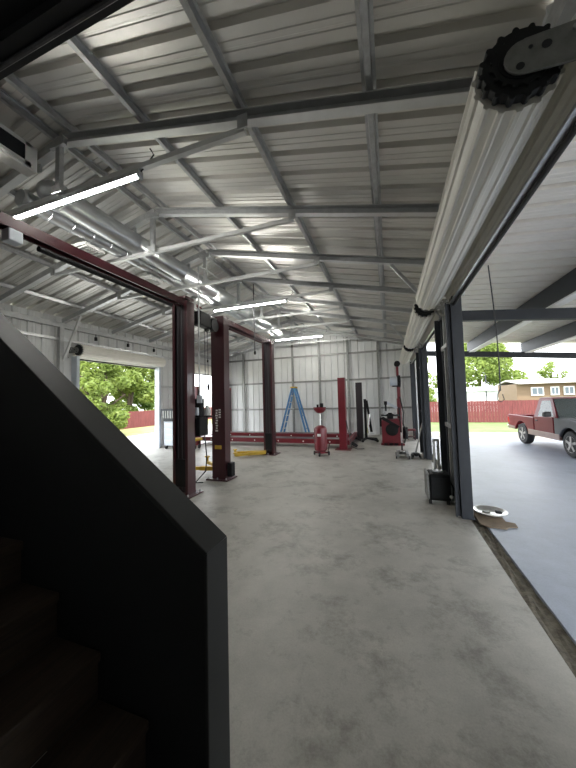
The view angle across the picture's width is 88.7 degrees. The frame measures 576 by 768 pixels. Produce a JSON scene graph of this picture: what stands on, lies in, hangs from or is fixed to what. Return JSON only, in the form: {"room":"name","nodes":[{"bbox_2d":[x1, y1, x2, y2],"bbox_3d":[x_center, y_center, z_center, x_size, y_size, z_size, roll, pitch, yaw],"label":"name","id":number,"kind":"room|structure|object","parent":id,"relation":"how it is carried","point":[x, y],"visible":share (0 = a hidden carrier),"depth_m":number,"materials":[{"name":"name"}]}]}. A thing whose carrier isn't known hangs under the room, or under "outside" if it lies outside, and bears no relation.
{"room":"auto repair garage","nodes":[
{"label":"auto repair garage","id":0,"kind":"room"},
{"bbox_2d":[0,0,134,79],"bbox_3d":[-1.286,-1.276,-0.552,1.130,0.246,3.215,-2,-3,19],"label":"ceiling beam","id":1,"kind":"structure","parent":0,"point":[29,29],"depth_m":0.91,"materials":[{"name":"black metal"}]},
{"bbox_2d":[0,303,210,447],"bbox_3d":[-5.741,0.195,7.680,0.237,3.916,16.000,-2,-3,19],"label":"wall","id":2,"kind":"structure","parent":0,"point":[47,333],"depth_m":8.17,"materials":[{"name":"metal"}]},
{"bbox_2d":[67,344,165,368],"bbox_3d":[-5.186,-0.801,9.206,0.574,0.382,3.200,-2,-3,19],"label":"door","id":3,"kind":"structure","parent":2,"relation":"in","point":[86,353],"depth_m":8.77,"materials":[{"name":"paint"}]},
{"bbox_2d":[195,364,210,375],"bbox_3d":[-3.797,-0.621,13.245,0.574,0.382,3.050,-2,-3,19],"label":"door","id":4,"kind":"structure","parent":2,"relation":"in","point":[204,370],"depth_m":13.00,"materials":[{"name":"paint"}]},
{"bbox_2d":[0,203,439,304],"bbox_3d":[-2.147,-2.350,4.833,8.835,1.134,0.142,-2,-3,19],"label":"roof truss","id":5,"kind":"object","parent":2,"relation":"on","point":[421,209],"visible":0.87,"depth_m":4.39,"materials":[{"name":"grey metal"}]},
{"bbox_2d":[36,164,295,341],"bbox_3d":[-1.467,-2.296,8.470,0.366,0.443,10.180,-2,-3,19],"label":"duct","id":6,"kind":"object","parent":5,"relation":"on","point":[82,212],"visible":0.73,"depth_m":4.89,"materials":[{"name":"metal"}]},
{"bbox_2d":[0,76,473,214],"bbox_3d":[-2.618,-2.411,3.463,8.835,1.134,0.142,-2,-3,19],"label":"roof truss","id":7,"kind":"object","parent":2,"relation":"on","point":[451,91],"visible":0.87,"depth_m":2.78,"materials":[{"name":"grey metal"}]},
{"bbox_2d":[0,123,37,176],"bbox_3d":[-3.338,-2.729,2.952,0.205,0.310,1.380,-2,-3,19],"label":"air plenum","id":8,"kind":"object","parent":7,"relation":"attached to","point":[17,153],"visible":1,"depth_m":3.39,"materials":[{"name":"white paint"}]},
{"bbox_2d":[9,148,153,218],"bbox_3d":[-2.488,-2.276,3.444,2.317,0.269,0.060,-2,-3,19],"label":"tube light","id":9,"kind":"object","parent":7,"relation":"attached to","point":[135,174],"visible":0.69,"depth_m":3.37,"materials":[{"name":"metal"}]},
{"bbox_2d":[16,176,138,218],"bbox_3d":[-2.569,-2.159,3.466,2.080,0.027,0.027,-2,-3,19],"label":"diffuser","id":10,"kind":"object","parent":9,"relation":"attached to","point":[123,179],"depth_m":3.41,"materials":[{"name":"white plastic"}]},
{"bbox_2d":[61,249,441,360],"bbox_3d":[-1.664,-1.814,6.178,8.835,2.086,0.142,-2,-3,19],"label":"roof truss","id":11,"kind":"object","parent":2,"relation":"on","point":[356,259],"visible":0.9,"depth_m":5.84,"materials":[{"name":"grey metal"}]},
{"bbox_2d":[197,266,219,402],"bbox_3d":[-1.502,-0.919,5.688,0.100,2.554,0.745,-2,-3,19],"label":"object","id":12,"kind":"object","parent":11,"relation":"attached to","point":[199,397],"visible":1,"depth_m":5.34,"materials":[{"name":"metal"}]},
{"bbox_2d":[112,277,415,334],"bbox_3d":[-1.205,-2.228,7.574,8.835,1.134,0.142,-2,-3,19],"label":"roof truss","id":13,"kind":"object","parent":2,"relation":"on","point":[382,289],"visible":0.77,"depth_m":7.21,"materials":[{"name":"grey metal"}]},
{"bbox_2d":[213,291,292,311],"bbox_3d":[-0.924,-2.100,7.502,2.237,0.269,0.060,-2,-3,19],"label":"tube light","id":14,"kind":"object","parent":13,"relation":"attached to","point":[284,299],"visible":1,"depth_m":7.48,"materials":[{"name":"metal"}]},
{"bbox_2d":[215,301,284,311],"bbox_3d":[-1.004,-1.983,7.524,2.000,0.027,0.027,-2,-3,19],"label":"diffuser","id":15,"kind":"object","parent":14,"relation":"attached to","point":[264,302],"depth_m":7.51,"materials":[{"name":"white plastic"}]},
{"bbox_2d":[148,294,411,342],"bbox_3d":[-0.734,-2.167,8.944,8.835,1.134,0.142,-2,-3,19],"label":"roof truss","id":16,"kind":"object","parent":2,"relation":"on","point":[341,305],"visible":0.73,"depth_m":8.49,"materials":[{"name":"grey metal"}]},
{"bbox_2d":[200,318,405,353],"bbox_3d":[0.208,-2.046,11.684,8.835,1.134,0.142,-2,-3,19],"label":"roof truss","id":17,"kind":"object","parent":2,"relation":"on","point":[289,321],"visible":0.84,"depth_m":11.40,"materials":[{"name":"grey metal"}]},
{"bbox_2d":[15,189,286,342],"bbox_3d":[-1.858,-2.111,8.475,0.422,0.337,9.990,-2,-3,19],"label":"spiral duct","id":18,"kind":"object","parent":17,"relation":"on","point":[91,243],"visible":0.59,"depth_m":4.82,"materials":[{"name":"metal"}]},
{"bbox_2d":[71,241,104,255],"bbox_3d":[-3.201,-2.140,4.709,0.320,0.065,0.340,-2,-3,19],"label":"register","id":19,"kind":"object","parent":18,"relation":"attached to","point":[86,246],"depth_m":4.64,"materials":[{"name":"white paint"}]},
{"bbox_2d":[139,274,162,284],"bbox_3d":[-2.779,-2.086,5.938,0.320,0.065,0.340,-2,-3,19],"label":"register","id":20,"kind":"object","parent":18,"relation":"attached to","point":[154,279],"depth_m":5.86,"materials":[{"name":"white paint"}]},
{"bbox_2d":[192,298,204,305],"bbox_3d":[-2.308,-2.025,7.308,0.320,0.065,0.340,-2,-3,19],"label":"register","id":21,"kind":"object","parent":18,"relation":"attached to","point":[201,301],"depth_m":7.29,"materials":[{"name":"white paint"}]},
{"bbox_2d":[275,331,326,340],"bbox_3d":[0.489,-1.917,11.612,2.137,0.269,0.060,-2,-3,19],"label":"tube light","id":22,"kind":"object","parent":17,"relation":"attached to","point":[321,335],"visible":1,"depth_m":11.59,"materials":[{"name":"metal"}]},
{"bbox_2d":[276,336,321,340],"bbox_3d":[0.408,-1.800,11.635,1.900,0.027,0.027,-2,-3,19],"label":"diffuser","id":23,"kind":"object","parent":22,"relation":"attached to","point":[300,337],"depth_m":11.64,"materials":[{"name":"white plastic"}]},
{"bbox_2d":[194,308,416,352],"bbox_3d":[-0.251,-1.631,10.288,8.835,2.086,0.142,-2,-3,19],"label":"roof truss","id":24,"kind":"object","parent":2,"relation":"on","point":[277,311],"visible":0.57,"depth_m":9.85,"materials":[{"name":"grey metal"}]},
{"bbox_2d":[229,327,403,354],"bbox_3d":[0.679,-1.985,13.054,8.835,1.134,0.142,-2,-3,19],"label":"roof truss","id":25,"kind":"object","parent":2,"relation":"on","point":[301,329],"visible":0.74,"depth_m":12.82,"materials":[{"name":"grey metal"}]},
{"bbox_2d":[120,419,211,436],"bbox_3d":[-22.864,3.802,28.859,37.800,0.110,60.000,-2,-3,19],"label":"lawn","id":26,"kind":"structure","parent":0,"point":[149,429],"depth_m":17.64,"materials":[{"name":"plant"}]},
{"bbox_2d":[80,363,108,380],"bbox_3d":[-13.262,-0.420,18.776,4.002,6.801,3.840,1,-4,-38],"label":"leafy tree","id":27,"kind":"object","parent":26,"relation":"on","point":[82,367],"visible":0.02,"depth_m":17.86,"materials":[{"name":"green plant"}]},
{"bbox_2d":[79,361,131,428],"bbox_3d":[-9.561,0.282,15.231,2.561,4.818,3.208,1,-4,-42],"label":"leafy tree","id":28,"kind":"object","parent":26,"relation":"on","point":[95,385],"visible":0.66,"depth_m":14.65,"materials":[{"name":"green plant"}]},
{"bbox_2d":[106,371,154,412],"bbox_3d":[-15.150,-0.820,27.988,5.147,8.737,4.607,1,-4,-36],"label":"leafy tree","id":29,"kind":"object","parent":26,"relation":"on","point":[143,406],"visible":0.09,"depth_m":28.50,"materials":[{"name":"green plant"}]},
{"bbox_2d":[107,365,154,411],"bbox_3d":[-12.088,-0.367,22.646,4.122,7.019,3.588,-2,-3,19],"label":"leafy tree","id":30,"kind":"object","parent":26,"relation":"on","point":[146,391],"visible":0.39,"depth_m":22.21,"materials":[{"name":"green plant"}]},
{"bbox_2d":[145,369,154,410],"bbox_3d":[-16.358,-0.624,36.322,5.253,9.190,6.729,-4,-4,44],"label":"leafy tree","id":31,"kind":"object","parent":26,"relation":"on","point":[151,374],"visible":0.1,"depth_m":35.37,"materials":[{"name":"green plant"}]},
{"bbox_2d":[119,407,211,429],"bbox_3d":[-9.020,2.540,23.337,0.157,1.122,21.560,-3,-3,20],"label":"picket fence","id":32,"kind":"object","parent":26,"relation":"on","point":[137,419],"visible":0.08,"depth_m":20.28,"materials":[{"name":"red wood"}]},
{"bbox_2d":[202,395,211,406],"bbox_3d":[-10.569,2.475,32.893,3.550,2.315,6.500,-2,-3,19],"label":"trailer","id":33,"kind":"object","parent":26,"relation":"on","point":[207,398],"visible":0.02,"depth_m":32.56,"materials":[{"name":"metal"}]},
{"bbox_2d":[127,424,211,449],"bbox_3d":[-5.331,2.636,15.475,4.100,0.130,34.000,-2,-3,19],"label":"path","id":34,"kind":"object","parent":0,"point":[144,441],"depth_m":12.89,"materials":[{"name":"concrete"}]},
{"bbox_2d":[0,0,553,355],"bbox_3d":[-1.640,-2.433,6.387,9.211,1.126,16.000,-2,-3,19],"label":"ceiling","id":35,"kind":"structure","parent":0,"point":[275,51],"depth_m":3.04,"materials":[{"name":"silver metal"}]},
{"bbox_2d":[7,189,16,197],"bbox_3d":[-2.923,-2.542,6.780,0.110,0.070,15.800,-2,-3,19],"label":"roof purlin","id":36,"kind":"structure","parent":35,"relation":"attached to","point":[12,192],"depth_m":4.09,"materials":[{"name":"metal"}]},
{"bbox_2d":[0,282,237,353],"bbox_3d":[-5.131,-1.905,7.511,0.110,0.070,15.800,-2,-3,19],"label":"roof purlin","id":37,"kind":"structure","parent":35,"relation":"attached to","point":[2,284],"depth_m":7.22,"materials":[{"name":"metal"}]},
{"bbox_2d":[0,242,258,345],"bbox_3d":[-4.050,-2.217,7.153,0.110,0.070,15.800,-2,-3,19],"label":"roof purlin","id":38,"kind":"structure","parent":35,"relation":"attached to","point":[2,245],"depth_m":6.14,"materials":[{"name":"metal"}]},
{"bbox_2d":[0,88,298,325],"bbox_3d":[-1.842,-2.853,6.422,0.110,0.070,15.800,-2,-3,19],"label":"roof purlin","id":39,"kind":"structure","parent":35,"relation":"attached to","point":[5,98],"depth_m":4.00,"materials":[{"name":"metal"}]},
{"bbox_2d":[3,73,309,330],"bbox_3d":[-1.578,-2.869,6.332,0.110,0.070,15.800,-2,-3,19],"label":"roof purlin","id":40,"kind":"structure","parent":35,"relation":"attached to","point":[12,79],"depth_m":3.81,"materials":[{"name":"metal"}]},
{"bbox_2d":[66,35,330,329],"bbox_3d":[-0.560,-2.667,5.973,0.110,0.070,15.800,-2,-3,19],"label":"roof purlin","id":41,"kind":"structure","parent":35,"relation":"attached to","point":[75,42],"depth_m":3.06,"materials":[{"name":"metal"}]},
{"bbox_2d":[253,284,255,354],"bbox_3d":[-0.891,-1.717,7.791,0.060,1.900,0.057,-2,-3,19],"label":"hanging cable","id":42,"kind":"object","parent":35,"relation":"hanging from","point":[253,284],"visible":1,"depth_m":7.78,"materials":[{"name":"grey plastic"}]},
{"bbox_2d":[179,0,357,333],"bbox_3d":[0.534,-2.451,5.588,0.110,0.070,15.800,-2,-3,19],"label":"roof purlin","id":43,"kind":"structure","parent":35,"relation":"attached to","point":[191,8],"depth_m":2.62,"materials":[{"name":"metal"}]},
{"bbox_2d":[354,0,386,340],"bbox_3d":[1.628,-2.234,5.202,0.110,0.070,15.800,-2,-3,19],"label":"roof purlin","id":44,"kind":"structure","parent":35,"relation":"attached to","point":[363,8],"depth_m":2.56,"materials":[{"name":"metal"}]},
{"bbox_2d":[31,434,575,767],"bbox_3d":[1.843,1.882,4.998,16.300,0.120,16.000,-2,-3,19],"label":"floor","id":45,"kind":"structure","parent":0,"point":[372,624],"depth_m":2.24,"materials":[{"name":"concrete"}]},
{"bbox_2d":[0,211,212,498],"bbox_3d":[-2.425,0.148,4.166,1.570,3.470,3.710,-2,-3,19],"label":"lift","id":46,"kind":"object","parent":45,"relation":"on","point":[190,418],"visible":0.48,"depth_m":5.08,"materials":[{"name":"red paint"}]},
{"bbox_2d":[194,304,218,393],"bbox_3d":[-1.627,-0.667,5.754,0.200,1.725,0.800,-2,-3,19],"label":"reel","id":47,"kind":"object","parent":46,"relation":"attached to","point":[209,323],"visible":0.9,"depth_m":5.74,"materials":[{"name":"black paint"}]},
{"bbox_2d":[0,312,229,767],"bbox_3d":[-2.612,-0.129,1.477,4.512,3.747,1.203,-2,-3,19],"label":"staircase","id":48,"kind":"structure","parent":45,"relation":"on","point":[114,650],"depth_m":1.25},
{"bbox_2d":[161,409,172,448],"bbox_3d":[-4.050,1.566,10.385,0.596,1.380,0.536,-2,-3,19],"label":"cabinet","id":49,"kind":"object","parent":45,"relation":"on","point":[167,414],"visible":0.55,"depth_m":10.17,"materials":[{"name":"white metal"}]},
{"bbox_2d":[161,409,172,421],"bbox_3d":[-4.059,1.092,10.417,0.596,0.430,0.520,-2,-3,19],"label":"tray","id":50,"kind":"object","parent":49,"relation":"on","point":[167,414],"depth_m":10.17,"materials":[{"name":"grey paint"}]},
{"bbox_2d":[195,437,202,448],"bbox_3d":[-3.390,2.049,10.166,0.750,0.360,0.420,-2,-3,19],"label":"yellow dolly","id":51,"kind":"object","parent":45,"relation":"on","point":[196,438],"visible":0.34,"depth_m":10.14,"materials":[{"name":"paint"}]},
{"bbox_2d":[196,315,279,481],"bbox_3d":[-1.360,0.329,7.660,1.370,3.425,3.180,-2,-3,19],"label":"lift","id":52,"kind":"object","parent":45,"relation":"on","point":[222,468],"visible":0.91,"depth_m":6.18,"materials":[{"name":"red paint"}]},
{"bbox_2d":[195,378,366,450],"bbox_3d":[-0.324,1.087,11.345,6.445,2.250,2.920,-2,-3,19],"label":"lift","id":53,"kind":"object","parent":45,"relation":"on","point":[342,438],"visible":0.77,"depth_m":10.63,"materials":[{"name":"red paint"}]},
{"bbox_2d":[280,387,309,431],"bbox_3d":[0.287,1.209,13.310,1.299,2.166,0.590,-2,-3,19],"label":"step ladder","id":54,"kind":"object","parent":45,"relation":"on","point":[292,388],"visible":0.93,"depth_m":13.26,"materials":[{"name":"metal"}]},
{"bbox_2d":[313,403,329,456],"bbox_3d":[0.926,1.291,8.440,0.439,1.469,0.417,0,-3,-29],"label":"oil drainer","id":55,"kind":"object","parent":45,"relation":"on","point":[320,431],"visible":1,"depth_m":8.27,"materials":[{"name":"red paint"}]},
{"bbox_2d":[313,407,325,412],"bbox_3d":[0.908,0.756,8.439,0.370,0.180,0.370,-2,-3,19],"label":"bowl","id":56,"kind":"object","parent":55,"relation":"on","point":[317,409],"depth_m":8.31,"materials":[{"name":"red paint"}]},
{"bbox_2d":[362,399,378,441],"bbox_3d":[2.998,1.324,10.796,0.600,1.550,0.600,-2,-3,19],"label":"crane","id":57,"kind":"object","parent":45,"relation":"on","point":[366,411],"visible":1,"depth_m":10.78,"materials":[{"name":"black paint"}]},
{"bbox_2d":[380,361,407,445],"bbox_3d":[3.578,0.625,10.077,0.880,2.840,0.840,-2,-3,19],"label":"tyre changer","id":58,"kind":"object","parent":45,"relation":"on","point":[390,426],"visible":0.96,"depth_m":9.86,"materials":[{"name":"red paint"}]},
{"bbox_2d":[395,408,409,458],"bbox_3d":[3.039,1.293,7.890,0.340,1.302,0.633,-2,-3,19],"label":"jack","id":59,"kind":"object","parent":45,"relation":"on","point":[403,452],"visible":1,"depth_m":8.01,"materials":[{"name":"metal"}]},
{"bbox_2d":[408,429,415,439],"bbox_3d":[4.564,1.867,10.916,0.300,0.400,0.250,-2,-3,19],"label":"stool","id":60,"kind":"object","parent":45,"relation":"on","point":[414,430],"visible":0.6,"depth_m":10.82,"materials":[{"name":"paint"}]},
{"bbox_2d":[410,362,417,438],"bbox_3d":[4.956,0.631,11.694,0.160,2.930,1.130,-2,-3,19],"label":"post","id":61,"kind":"object","parent":45,"relation":"on","point":[412,366],"visible":0.86,"depth_m":11.16,"materials":[{"name":"metal"}]},
{"bbox_2d":[411,424,421,458],"bbox_3d":[3.390,1.449,7.724,0.337,0.955,0.350,-2,-3,19],"label":"jack","id":62,"kind":"object","parent":45,"relation":"on","point":[415,453],"visible":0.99,"depth_m":7.70,"materials":[{"name":"black paint"}]},
{"bbox_2d":[415,345,432,459],"bbox_3d":[3.654,0.454,7.931,0.215,2.950,0.924,-2,-3,19],"label":"post","id":63,"kind":"object","parent":45,"relation":"on","point":[421,355],"visible":0.84,"depth_m":7.53,"materials":[{"name":"grey metal"}]},
{"bbox_2d":[424,438,453,504],"bbox_3d":[2.295,1.322,4.509,0.365,0.923,0.403,-2,-3,19],"label":"suitcase","id":64,"kind":"object","parent":45,"relation":"on","point":[437,482],"visible":1,"depth_m":4.37,"materials":[{"name":"black paint"}]},
{"bbox_2d":[434,296,475,519],"bbox_3d":[2.431,0.296,4.374,0.215,2.950,1.054,-2,-3,19],"label":"post","id":65,"kind":"object","parent":45,"relation":"on","point":[449,339],"visible":0.84,"depth_m":3.93,"materials":[{"name":"grey metal"}]},
{"bbox_2d":[474,511,517,529],"bbox_3d":[2.643,1.733,3.798,0.400,0.015,0.640,-2,-3,19],"label":"cardboard sheet","id":66,"kind":"object","parent":45,"relation":"on","point":[498,523],"visible":0.78,"depth_m":3.65,"materials":[{"name":"brown cardboard"}]},
{"bbox_2d":[473,505,507,517],"bbox_3d":[2.697,1.696,3.929,0.390,0.066,0.390,-2,-3,19],"label":"pan","id":67,"kind":"object","parent":66,"relation":"on","point":[485,510],"visible":1,"depth_m":3.94,"materials":[{"name":"metal"}]},
{"bbox_2d":[507,397,575,457],"bbox_3d":[7.990,1.100,8.298,1.920,1.480,4.255,-2,-3,15],"label":"pickup truck","id":68,"kind":"object","parent":45,"relation":"on","point":[554,418],"visible":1,"depth_m":8.00,"materials":[{"name":"red paint"}]},
{"bbox_2d":[542,412,550,416],"bbox_3d":[6.974,0.816,7.943,0.170,0.140,0.140,-2,-3,15],"label":"mirror","id":69,"kind":"object","parent":68,"relation":"attached to","point":[545,414],"depth_m":7.89,"materials":[{"name":"black mirror"}]},
{"bbox_2d":[559,417,575,420],"bbox_3d":[7.621,0.893,6.973,1.440,0.169,1.181,-2,-3,15],"label":"hood","id":70,"kind":"object","parent":68,"relation":"attached to","point":[560,418],"depth_m":7.42,"materials":[{"name":"grey metal"}]},
{"bbox_2d":[229,330,412,434],"bbox_3d":[0.991,-0.162,13.794,8.970,4.938,0.187,-2,-3,19],"label":"wall","id":71,"kind":"structure","parent":0,"point":[314,369],"depth_m":13.64,"materials":[{"name":"metal"}]},
{"bbox_2d":[431,412,517,431],"bbox_3d":[30.453,2.176,23.831,48.000,0.120,35.000,-2,-3,19],"label":"lawn","id":72,"kind":"structure","parent":0,"point":[473,426],"depth_m":14.70,"materials":[{"name":"green plant"}]},
{"bbox_2d":[416,357,437,401],"bbox_3d":[10.931,0.133,24.893,2.962,5.097,2.642,-2,-3,19],"label":"leafy tree","id":73,"kind":"object","parent":72,"relation":"on","point":[431,390],"visible":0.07,"depth_m":24.39,"materials":[{"name":"green plant"}]},
{"bbox_2d":[431,386,497,411],"bbox_3d":[19.554,1.510,29.936,10.100,2.430,4.000,-2,-3,19],"label":"storage shed","id":74,"kind":"object","parent":72,"relation":"on","point":[473,393],"visible":0.2,"depth_m":28.58,"materials":[{"name":"white metal"}]},
{"bbox_2d":[418,400,538,421],"bbox_3d":[17.379,1.355,15.158,29.060,1.282,0.155,-3,-3,20],"label":"picket fence","id":75,"kind":"object","parent":72,"relation":"on","point":[492,408],"visible":0.28,"depth_m":17.09,"materials":[{"name":"red wood"}]},
{"bbox_2d":[429,343,531,387],"bbox_3d":[24.160,-2.013,37.762,9.764,10.073,9.932,-1,-3,0],"label":"leafy tree","id":76,"kind":"object","parent":72,"relation":"on","point":[488,366],"visible":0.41,"depth_m":34.75,"materials":[{"name":"green plant"}]},
{"bbox_2d":[485,374,486,400],"bbox_3d":[13.592,0.842,20.162,0.827,3.030,0.070,-2,-3,19],"label":"utility pole","id":77,"kind":"object","parent":72,"relation":"on","point":[485,374],"visible":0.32,"depth_m":20.17,"materials":[{"name":"grey"}]},
{"bbox_2d":[495,362,575,410],"bbox_3d":[23.124,0.126,20.674,12.650,4.030,6.900,-2,-3,19],"label":"house","id":78,"kind":"object","parent":72,"relation":"on","point":[531,389],"visible":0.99,"depth_m":21.41,"materials":[{"name":"beige"}]},
{"bbox_2d":[534,359,571,378],"bbox_3d":[33.687,-0.175,38.284,3.764,5.968,3.819,0,-3,-20],"label":"leafy tree","id":79,"kind":"object","parent":72,"relation":"on","point":[549,368],"visible":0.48,"depth_m":37.84,"materials":[{"name":"green plant"}]},
{"bbox_2d":[431,432,548,438],"bbox_3d":[23.923,1.419,6.371,39.000,0.110,2.300,-2,-3,19],"label":"driveway","id":80,"kind":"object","parent":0,"point":[503,435],"depth_m":11.83,"materials":[{"name":"grey concrete"}]},
{"bbox_2d":[414,0,575,436],"bbox_3d":[2.644,-0.162,4.813,0.142,3.900,16.000,-2,-3,19],"label":"wall","id":81,"kind":"structure","parent":0,"point":[559,12],"depth_m":1.55,"materials":[{"name":"metal"}]},
{"bbox_2d":[399,342,421,363],"bbox_3d":[4.071,-0.991,9.816,0.590,0.398,3.450,-2,-3,19],"label":"door","id":82,"kind":"structure","parent":81,"relation":"in","point":[406,354],"depth_m":9.32,"materials":[{"name":"paint"}]},
{"bbox_2d":[410,349,417,361],"bbox_3d":[4.199,-0.980,9.861,0.122,0.172,3.260,-2,-3,19],"label":"curtain","id":83,"kind":"object","parent":82,"relation":"hanging from","point":[413,354],"depth_m":9.87,"materials":[{"name":"paint"}]},
{"bbox_2d":[404,299,448,348],"bbox_3d":[2.812,-1.154,6.154,0.590,0.398,3.400,-2,-3,19],"label":"door","id":84,"kind":"structure","parent":81,"relation":"in","point":[420,328],"depth_m":5.48,"materials":[{"name":"paint"}]},
{"bbox_2d":[419,310,441,343],"bbox_3d":[2.940,-1.143,6.200,0.122,0.172,3.210,-2,-3,19],"label":"curtain","id":85,"kind":"object","parent":84,"relation":"hanging from","point":[435,317],"depth_m":5.97,"materials":[{"name":"paint"}]},
{"bbox_2d":[415,19,575,309],"bbox_3d":[1.625,-1.307,2.701,0.590,0.398,3.350,-2,-3,19],"label":"door","id":86,"kind":"structure","parent":81,"relation":"in","point":[519,117],"depth_m":1.56,"materials":[{"name":"paint"}]},
{"bbox_2d":[444,61,575,301],"bbox_3d":[1.753,-1.296,2.747,0.122,0.172,3.160,-2,-3,19],"label":"curtain","id":87,"kind":"object","parent":86,"relation":"hanging from","point":[563,99],"depth_m":1.75,"materials":[{"name":"paint"}]},
{"bbox_2d":[427,135,575,358],"bbox_3d":[5.989,-0.283,3.245,7.150,3.826,15.200,-2,-3,19],"label":"carport roof","id":88,"kind":"structure","parent":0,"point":[532,268],"depth_m":5.13,"materials":[{"name":"grey paint"}]},
{"bbox_2d":[488,265,504,401],"bbox_3d":[3.209,-0.788,4.541,0.115,2.147,0.018,-2,-3,19],"label":"cable","id":89,"kind":"object","parent":88,"relation":"hanging from","point":[488,265],"visible":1,"depth_m":4.53,"materials":[{"name":"grey plastic"}]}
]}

